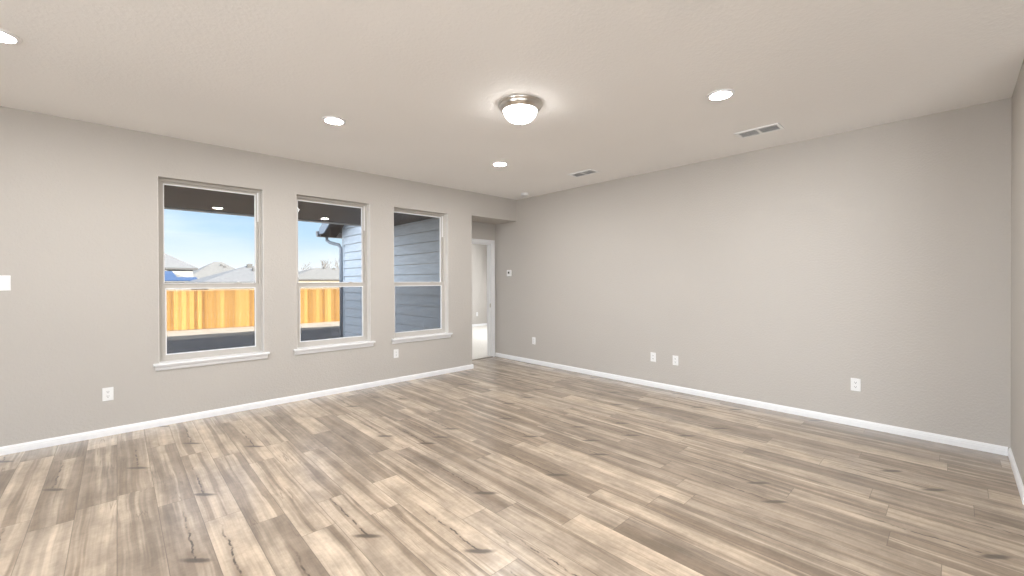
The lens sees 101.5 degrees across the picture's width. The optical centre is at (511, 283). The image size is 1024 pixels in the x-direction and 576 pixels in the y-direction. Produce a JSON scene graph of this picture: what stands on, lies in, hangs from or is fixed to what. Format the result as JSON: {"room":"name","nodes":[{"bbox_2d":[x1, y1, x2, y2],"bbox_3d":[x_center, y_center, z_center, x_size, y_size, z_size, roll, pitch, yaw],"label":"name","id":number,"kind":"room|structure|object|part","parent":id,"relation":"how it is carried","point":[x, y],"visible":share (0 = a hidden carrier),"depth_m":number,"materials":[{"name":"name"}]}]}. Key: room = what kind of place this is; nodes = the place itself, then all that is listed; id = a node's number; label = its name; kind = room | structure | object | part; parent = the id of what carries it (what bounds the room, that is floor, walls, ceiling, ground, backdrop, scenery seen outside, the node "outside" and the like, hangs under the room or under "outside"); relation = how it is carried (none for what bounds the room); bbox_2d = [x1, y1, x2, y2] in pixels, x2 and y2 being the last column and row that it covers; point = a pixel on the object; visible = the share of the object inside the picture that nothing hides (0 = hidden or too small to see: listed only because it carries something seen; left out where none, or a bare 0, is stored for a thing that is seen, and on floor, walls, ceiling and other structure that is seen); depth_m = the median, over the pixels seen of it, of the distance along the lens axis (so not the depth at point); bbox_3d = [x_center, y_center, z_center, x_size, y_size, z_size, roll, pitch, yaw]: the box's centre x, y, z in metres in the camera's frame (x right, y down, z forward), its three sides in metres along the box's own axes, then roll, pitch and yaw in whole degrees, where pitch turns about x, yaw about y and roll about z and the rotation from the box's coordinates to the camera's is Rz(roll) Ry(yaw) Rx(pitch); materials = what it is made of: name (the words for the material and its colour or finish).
{"room":"empty living room","nodes":[
{"label":"empty living room","id":0,"kind":"room"},
{"bbox_2d":[0,106,516,446],"bbox_3d":[-3.550,-0.025,4.099,9.469,2.740,0.551,0,0,-43],"label":"wall","id":1,"kind":"structure","parent":0,"point":[79,199],"depth_m":3.82,"materials":[{"name":"beige paint"}]},
{"bbox_2d":[0,275,10,290],"bbox_3d":[-3.999,-0.002,3.288,0.072,0.120,0.011,0,0,-43],"label":"light switch","id":2,"kind":"object","parent":1,"relation":"attached to","point":[5,280],"visible":1,"depth_m":3.29,"materials":[{"name":"white plastic"}]},
{"bbox_2d":[102,387,113,400],"bbox_3d":[-3.571,0.980,3.696,0.072,0.117,0.008,0,0,-43],"label":"wall outlet","id":3,"kind":"object","parent":1,"relation":"attached to","point":[107,393],"visible":1,"depth_m":3.69,"materials":[{"name":"white plastic"}]},
{"bbox_2d":[153,176,269,370],"bbox_3d":[-3.046,-0.094,4.273,0.959,1.832,0.204,0,0,-43],"label":"window","id":4,"kind":"structure","parent":1,"relation":"in","point":[201,324],"depth_m":4.31,"materials":[{"name":"white paint"}]},
{"bbox_3d":[-3.106,-0.475,4.331,0.821,1.025,0.025,0,0,-43],"label":"sash","id":5,"kind":"part","parent":4,"relation":"part of","materials":[{"name":"clear glass"}]},
{"bbox_3d":[-3.080,0.366,4.310,0.821,0.725,0.025,0,0,-43],"label":"sash","id":6,"kind":"part","parent":4,"relation":"part of","materials":[{"name":"grey plastic"}]},
{"bbox_3d":[-3.019,0.760,4.252,0.959,0.020,0.134,0,0,-43],"label":"sill","id":7,"kind":"part","parent":4,"relation":"part of","materials":[{"name":"white paint"}]},
{"bbox_2d":[0,364,473,455],"bbox_3d":[-3.881,1.315,3.768,8.517,0.066,0.549,0,0,-43],"label":"baseboard","id":8,"kind":"structure","parent":1,"relation":"attached to","point":[10,449],"depth_m":4.14,"materials":[{"name":"white paint"}]},
{"bbox_2d":[293,194,375,354],"bbox_3d":[-2.170,-0.100,5.101,0.959,1.832,0.204,0,0,-43],"label":"window","id":9,"kind":"structure","parent":1,"relation":"in","point":[331,316],"depth_m":5.19,"materials":[{"name":"white paint"}]},
{"bbox_3d":[-2.194,0.000,5.124,0.763,0.006,0.008,0,0,-43],"label":"lift rail","id":10,"kind":"part","parent":9,"relation":"part of","materials":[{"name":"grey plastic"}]},
{"bbox_3d":[-2.230,-0.482,5.158,0.821,1.025,0.025,0,0,-43],"label":"sash","id":11,"kind":"part","parent":9,"relation":"part of","materials":[{"name":"clear glass"}]},
{"bbox_3d":[-2.204,0.359,5.137,0.821,0.725,0.025,0,0,-43],"label":"sash","id":12,"kind":"part","parent":9,"relation":"part of","materials":[{"name":"grey plastic"}]},
{"bbox_3d":[-2.143,0.754,5.079,0.959,0.020,0.134,0,0,-43],"label":"sill","id":13,"kind":"part","parent":9,"relation":"part of","materials":[{"name":"white paint"}]},
{"bbox_2d":[394,349,398,357],"bbox_3d":[-1.553,0.942,5.602,0.072,0.117,0.008,0,0,-43],"label":"wall outlet","id":14,"kind":"object","parent":1,"relation":"attached to","point":[396,351],"visible":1,"depth_m":5.61,"materials":[{"name":"white plastic"}]},
{"bbox_2d":[391,208,452,343],"bbox_3d":[-1.297,-0.107,5.925,0.959,1.832,0.204,0,0,-43],"label":"window","id":15,"kind":"structure","parent":1,"relation":"in","point":[420,308],"depth_m":6.07,"materials":[{"name":"white paint"}]},
{"bbox_3d":[-1.357,-0.489,5.983,0.821,1.025,0.025,0,0,-43],"label":"sash","id":16,"kind":"part","parent":15,"relation":"part of","materials":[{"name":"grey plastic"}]},
{"bbox_3d":[-1.331,0.352,5.962,0.821,0.725,0.025,0,0,-43],"label":"sash","id":17,"kind":"part","parent":15,"relation":"part of","materials":[{"name":"grey plastic"}]},
{"bbox_3d":[-1.270,0.747,5.904,0.959,0.020,0.134,0,0,-43],"label":"sill","id":18,"kind":"part","parent":15,"relation":"part of","materials":[{"name":"white paint"}]},
{"bbox_2d":[343,218,439,281],"bbox_3d":[-2.364,0.212,8.286,0.160,3.318,4.648,0,0,-43],"label":"wall","id":19,"kind":"structure","parent":0,"point":[401,272],"depth_m":7.66,"materials":[{"name":"grey"}]},
{"bbox_2d":[316,231,342,281],"bbox_3d":[-2.431,0.210,11.775,5.704,2.930,0.554,0,0,-43],"label":"gutter","id":20,"kind":"object","parent":19,"relation":"attached to","point":[317,232],"visible":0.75,"depth_m":9.89,"materials":[{"name":"grey metal"}]},
{"bbox_2d":[342,228,344,281],"bbox_3d":[-3.947,0.284,9.939,0.132,3.170,0.110,0,0,-43],"label":"trim","id":21,"kind":"structure","parent":19,"relation":"attached to","point":[343,229],"depth_m":9.87,"materials":[{"name":"grey"}]},
{"bbox_2d":[472,244,486,323],"bbox_3d":[-2.197,-0.019,11.537,4.550,2.830,0.150,0,0,-43],"label":"wall","id":22,"kind":"structure","parent":0,"point":[479,252],"depth_m":12.58,"materials":[{"name":"beige paint"}]},
{"bbox_2d":[472,323,486,326],"bbox_3d":[-2.136,1.261,11.483,4.550,0.066,0.014,0,0,-43],"label":"baseboard","id":23,"kind":"structure","parent":22,"relation":"attached to","point":[482,324],"depth_m":12.57,"materials":[{"name":"white paint"}]},
{"bbox_2d":[472,222,495,352],"bbox_3d":[0.600,-0.059,8.481,4.680,2.740,0.120,0,0,-43],"label":"wall","id":24,"kind":"structure","parent":0,"point":[485,231],"depth_m":7.39,"materials":[{"name":"beige paint"}]},
{"bbox_2d":[472,238,494,356],"bbox_3d":[-0.669,0.276,7.272,0.863,2.089,0.137,0,0,-43],"label":"door frame","id":25,"kind":"structure","parent":24,"relation":"in","point":[490,244],"depth_m":7.50,"materials":[{"name":"white paint"}]},
{"bbox_2d":[0,325,1023,575],"bbox_3d":[-0.334,1.382,3.263,13.220,0.112,14.440,0,0,-43],"label":"floor","id":26,"kind":"structure","parent":0,"point":[500,466],"depth_m":2.68,"materials":[{"name":"beige wood"}]},
{"bbox_2d":[0,0,1023,199],"bbox_3d":[-0.069,-1.420,0.402,9.709,0.060,9.922,0,0,-43],"label":"ceiling","id":27,"kind":"structure","parent":0,"point":[623,87],"depth_m":2.77,"materials":[{"name":"beige paint"}]},
{"bbox_2d":[0,29,21,43],"bbox_3d":[-2.874,-1.379,2.329,0.190,0.020,0.190,0,0,-43],"label":"recessed light","id":28,"kind":"object","parent":27,"relation":"in","point":[6,37],"visible":1,"depth_m":2.35,"materials":[{"name":"white paint"}]},
{"bbox_2d":[322,116,345,124],"bbox_3d":[-1.527,-1.390,3.590,0.190,0.020,0.190,0,0,-43],"label":"recessed light","id":29,"kind":"object","parent":27,"relation":"in","point":[333,120],"visible":1,"depth_m":3.56,"materials":[{"name":"white paint"}]},
{"bbox_2d":[492,162,507,166],"bbox_3d":[-0.143,-1.401,4.939,0.190,0.020,0.190,0,0,-43],"label":"recessed light","id":30,"kind":"object","parent":27,"relation":"in","point":[498,164],"visible":1,"depth_m":4.91,"materials":[{"name":"white paint"}]},
{"bbox_2d":[498,94,542,123],"bbox_3d":[0.064,-1.324,3.278,0.354,0.159,0.354,0,0,-43],"label":"flush light","id":31,"kind":"object","parent":27,"relation":"attached to","point":[518,108],"visible":1,"depth_m":3.18,"materials":[{"name":"white glass"}]},
{"bbox_3d":[0.064,-1.307,3.278,0.256,0.089,0.256,0,0,-43],"label":"lamp shade","id":32,"kind":"part","parent":31,"relation":"part of","materials":[{"name":"white glass"}]},
{"bbox_2d":[568,169,598,176],"bbox_3d":[0.918,-1.411,5.369,0.196,0.009,0.360,0,0,-43],"label":"ceiling vent","id":33,"kind":"object","parent":27,"relation":"in","point":[589,171],"visible":1,"depth_m":5.36,"materials":[{"name":"white metal"}]},
{"bbox_2d":[707,89,734,100],"bbox_3d":[1.556,-1.398,3.120,0.190,0.020,0.190,0,0,-43],"label":"recessed light","id":34,"kind":"object","parent":27,"relation":"in","point":[721,94],"visible":1,"depth_m":3.09,"materials":[{"name":"white paint"}]},
{"bbox_2d":[734,123,783,138],"bbox_3d":[2.289,-1.409,3.874,0.196,0.009,0.360,0,0,-43],"label":"ceiling vent","id":35,"kind":"object","parent":27,"relation":"in","point":[773,127],"visible":1,"depth_m":3.87,"materials":[{"name":"white metal"}]},
{"bbox_2d":[495,98,1011,448],"bbox_3d":[3.287,-0.047,3.843,0.120,2.740,10.313,0,0,-43],"label":"wall","id":36,"kind":"structure","parent":0,"point":[879,256],"depth_m":4.17,"materials":[{"name":"beige paint"}]},
{"bbox_2d":[651,352,655,361],"bbox_3d":[1.800,0.941,5.332,0.008,0.117,0.072,0,0,-43],"label":"wall outlet","id":37,"kind":"object","parent":36,"relation":"attached to","point":[653,355],"visible":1,"depth_m":5.33,"materials":[{"name":"white plastic"}]},
{"bbox_2d":[673,355,677,365],"bbox_3d":[2.001,0.945,5.119,0.008,0.117,0.072,0,0,-43],"label":"wall outlet","id":38,"kind":"object","parent":36,"relation":"attached to","point":[675,358],"visible":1,"depth_m":5.12,"materials":[{"name":"white plastic"}]},
{"bbox_2d":[495,353,1007,455],"bbox_3d":[1.754,1.288,5.379,0.014,0.066,5.975,0,0,-43],"label":"baseboard","id":39,"kind":"structure","parent":36,"relation":"attached to","point":[981,446],"depth_m":4.17,"materials":[{"name":"white paint"}]},
{"bbox_2d":[851,378,860,391],"bbox_3d":[3.181,0.939,3.870,0.008,0.117,0.072,0,0,-43],"label":"wall outlet","id":40,"kind":"object","parent":36,"relation":"attached to","point":[855,383],"visible":1,"depth_m":3.87,"materials":[{"name":"white plastic"}]},
{"bbox_2d":[1011,59,1023,485],"bbox_3d":[3.487,-0.043,2.803,1.019,2.740,0.120,0,0,-43],"label":"wall","id":41,"kind":"structure","parent":0,"point":[1017,106],"depth_m":2.87,"materials":[{"name":"beige paint"}]},
{"bbox_2d":[1008,448,1023,504],"bbox_3d":[3.445,1.294,2.857,1.019,0.066,0.014,0,0,-43],"label":"baseboard","id":42,"kind":"structure","parent":41,"relation":"attached to","point":[1018,480],"depth_m":2.80,"materials":[{"name":"white paint"}]},
{"bbox_3d":[-1.007,-1.965,10.319,5.670,1.445,4.390,0,0,-43],"label":"roof wing","id":43,"kind":"structure","parent":0,"visible":0},
{"bbox_2d":[319,223,329,233],"bbox_3d":[-3.628,-1.930,8.944,0.030,1.525,2.790,0,0,-43],"label":"trim","id":44,"kind":"structure","parent":43,"relation":"attached to","point":[324,226],"depth_m":9.73,"materials":[{"name":"grey"}]},
{"bbox_2d":[320,224,343,236],"bbox_3d":[-3.484,-1.866,9.080,0.365,1.495,2.790,0,0,-43],"label":"roof","id":45,"kind":"structure","parent":43,"relation":"attached to","point":[333,230],"depth_m":9.91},
{"label":"outside","id":46,"kind":"structure","parent":0,"visible":0},
{"bbox_3d":[-30.091,1.636,60.993,280.000,0.680,190.000,0,0,-43],"label":"ground","id":47,"kind":"structure","parent":46,"visible":0},
{"bbox_2d":[165,270,187,282],"bbox_3d":[-31.174,0.326,36.651,5.882,3.523,3.700,0,0,-43],"label":"porch","id":48,"kind":"object","parent":47,"relation":"on","point":[177,275],"visible":0.02,"depth_m":36.53,"materials":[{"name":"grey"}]},
{"bbox_2d":[165,271,196,280],"bbox_3d":[-29.983,-0.655,37.076,3.317,0.901,2.369,0,0,-43],"label":"roof panel","id":49,"kind":"object","parent":48,"relation":"on","point":[169,275],"visible":0.6,"depth_m":36.86,"materials":[{"name":"blue"}]},
{"bbox_2d":[164,253,197,276],"bbox_3d":[-38.016,-0.804,41.122,10.183,5.789,12.060,0,0,-43],"label":"house","id":50,"kind":"structure","parent":47,"relation":"on","point":[175,265],"depth_m":39.90,"materials":[{"name":"white"}]},
{"bbox_2d":[193,262,234,278],"bbox_3d":[-43.489,-0.545,60.714,7.689,5.126,16.060,0,0,-43],"label":"house","id":51,"kind":"structure","parent":47,"relation":"on","point":[213,268],"depth_m":57.83,"materials":[{"name":"grey"}]},
{"bbox_2d":[185,264,254,282],"bbox_3d":[-22.550,0.248,33.724,5.116,3.647,10.060,0,0,-43],"label":"house","id":52,"kind":"structure","parent":47,"relation":"on","point":[245,274],"depth_m":31.21,"materials":[{"name":"grey"}]},
{"bbox_2d":[298,267,338,281],"bbox_3d":[-27.967,-0.261,65.060,16.177,4.413,13.060,0,0,-43],"label":"house","id":53,"kind":"structure","parent":47,"relation":"on","point":[324,274],"depth_m":59.45,"materials":[{"name":"grey"}]},
{"bbox_2d":[321,260,332,267],"bbox_3d":[-38.604,-1.676,86.927,2.775,7.120,2.697,0,0,-43],"label":"bare tree","id":54,"kind":"object","parent":47,"relation":"on","point":[322,264],"visible":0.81,"depth_m":86.42,"materials":[{"name":"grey plant"}]},
{"bbox_3d":[-4.410,0.390,3.142,9.900,2.925,0.020,0,0,-43],"label":"wall","id":55,"kind":"structure","parent":0,"visible":0},
{"bbox_2d":[164,207,360,226],"bbox_3d":[-4.351,-1.213,6.562,5.100,0.272,0.140,0,0,-43],"label":"trim","id":56,"kind":"structure","parent":55,"relation":"attached to","point":[170,208],"depth_m":6.54,"materials":[{"name":"grey"}]},
{"bbox_2d":[164,185,435,225],"bbox_3d":[-3.483,-1.113,5.644,5.100,0.050,2.388,0,0,-43],"label":"soffit","id":57,"kind":"structure","parent":55,"relation":"attached to","point":[174,196],"depth_m":5.94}
]}

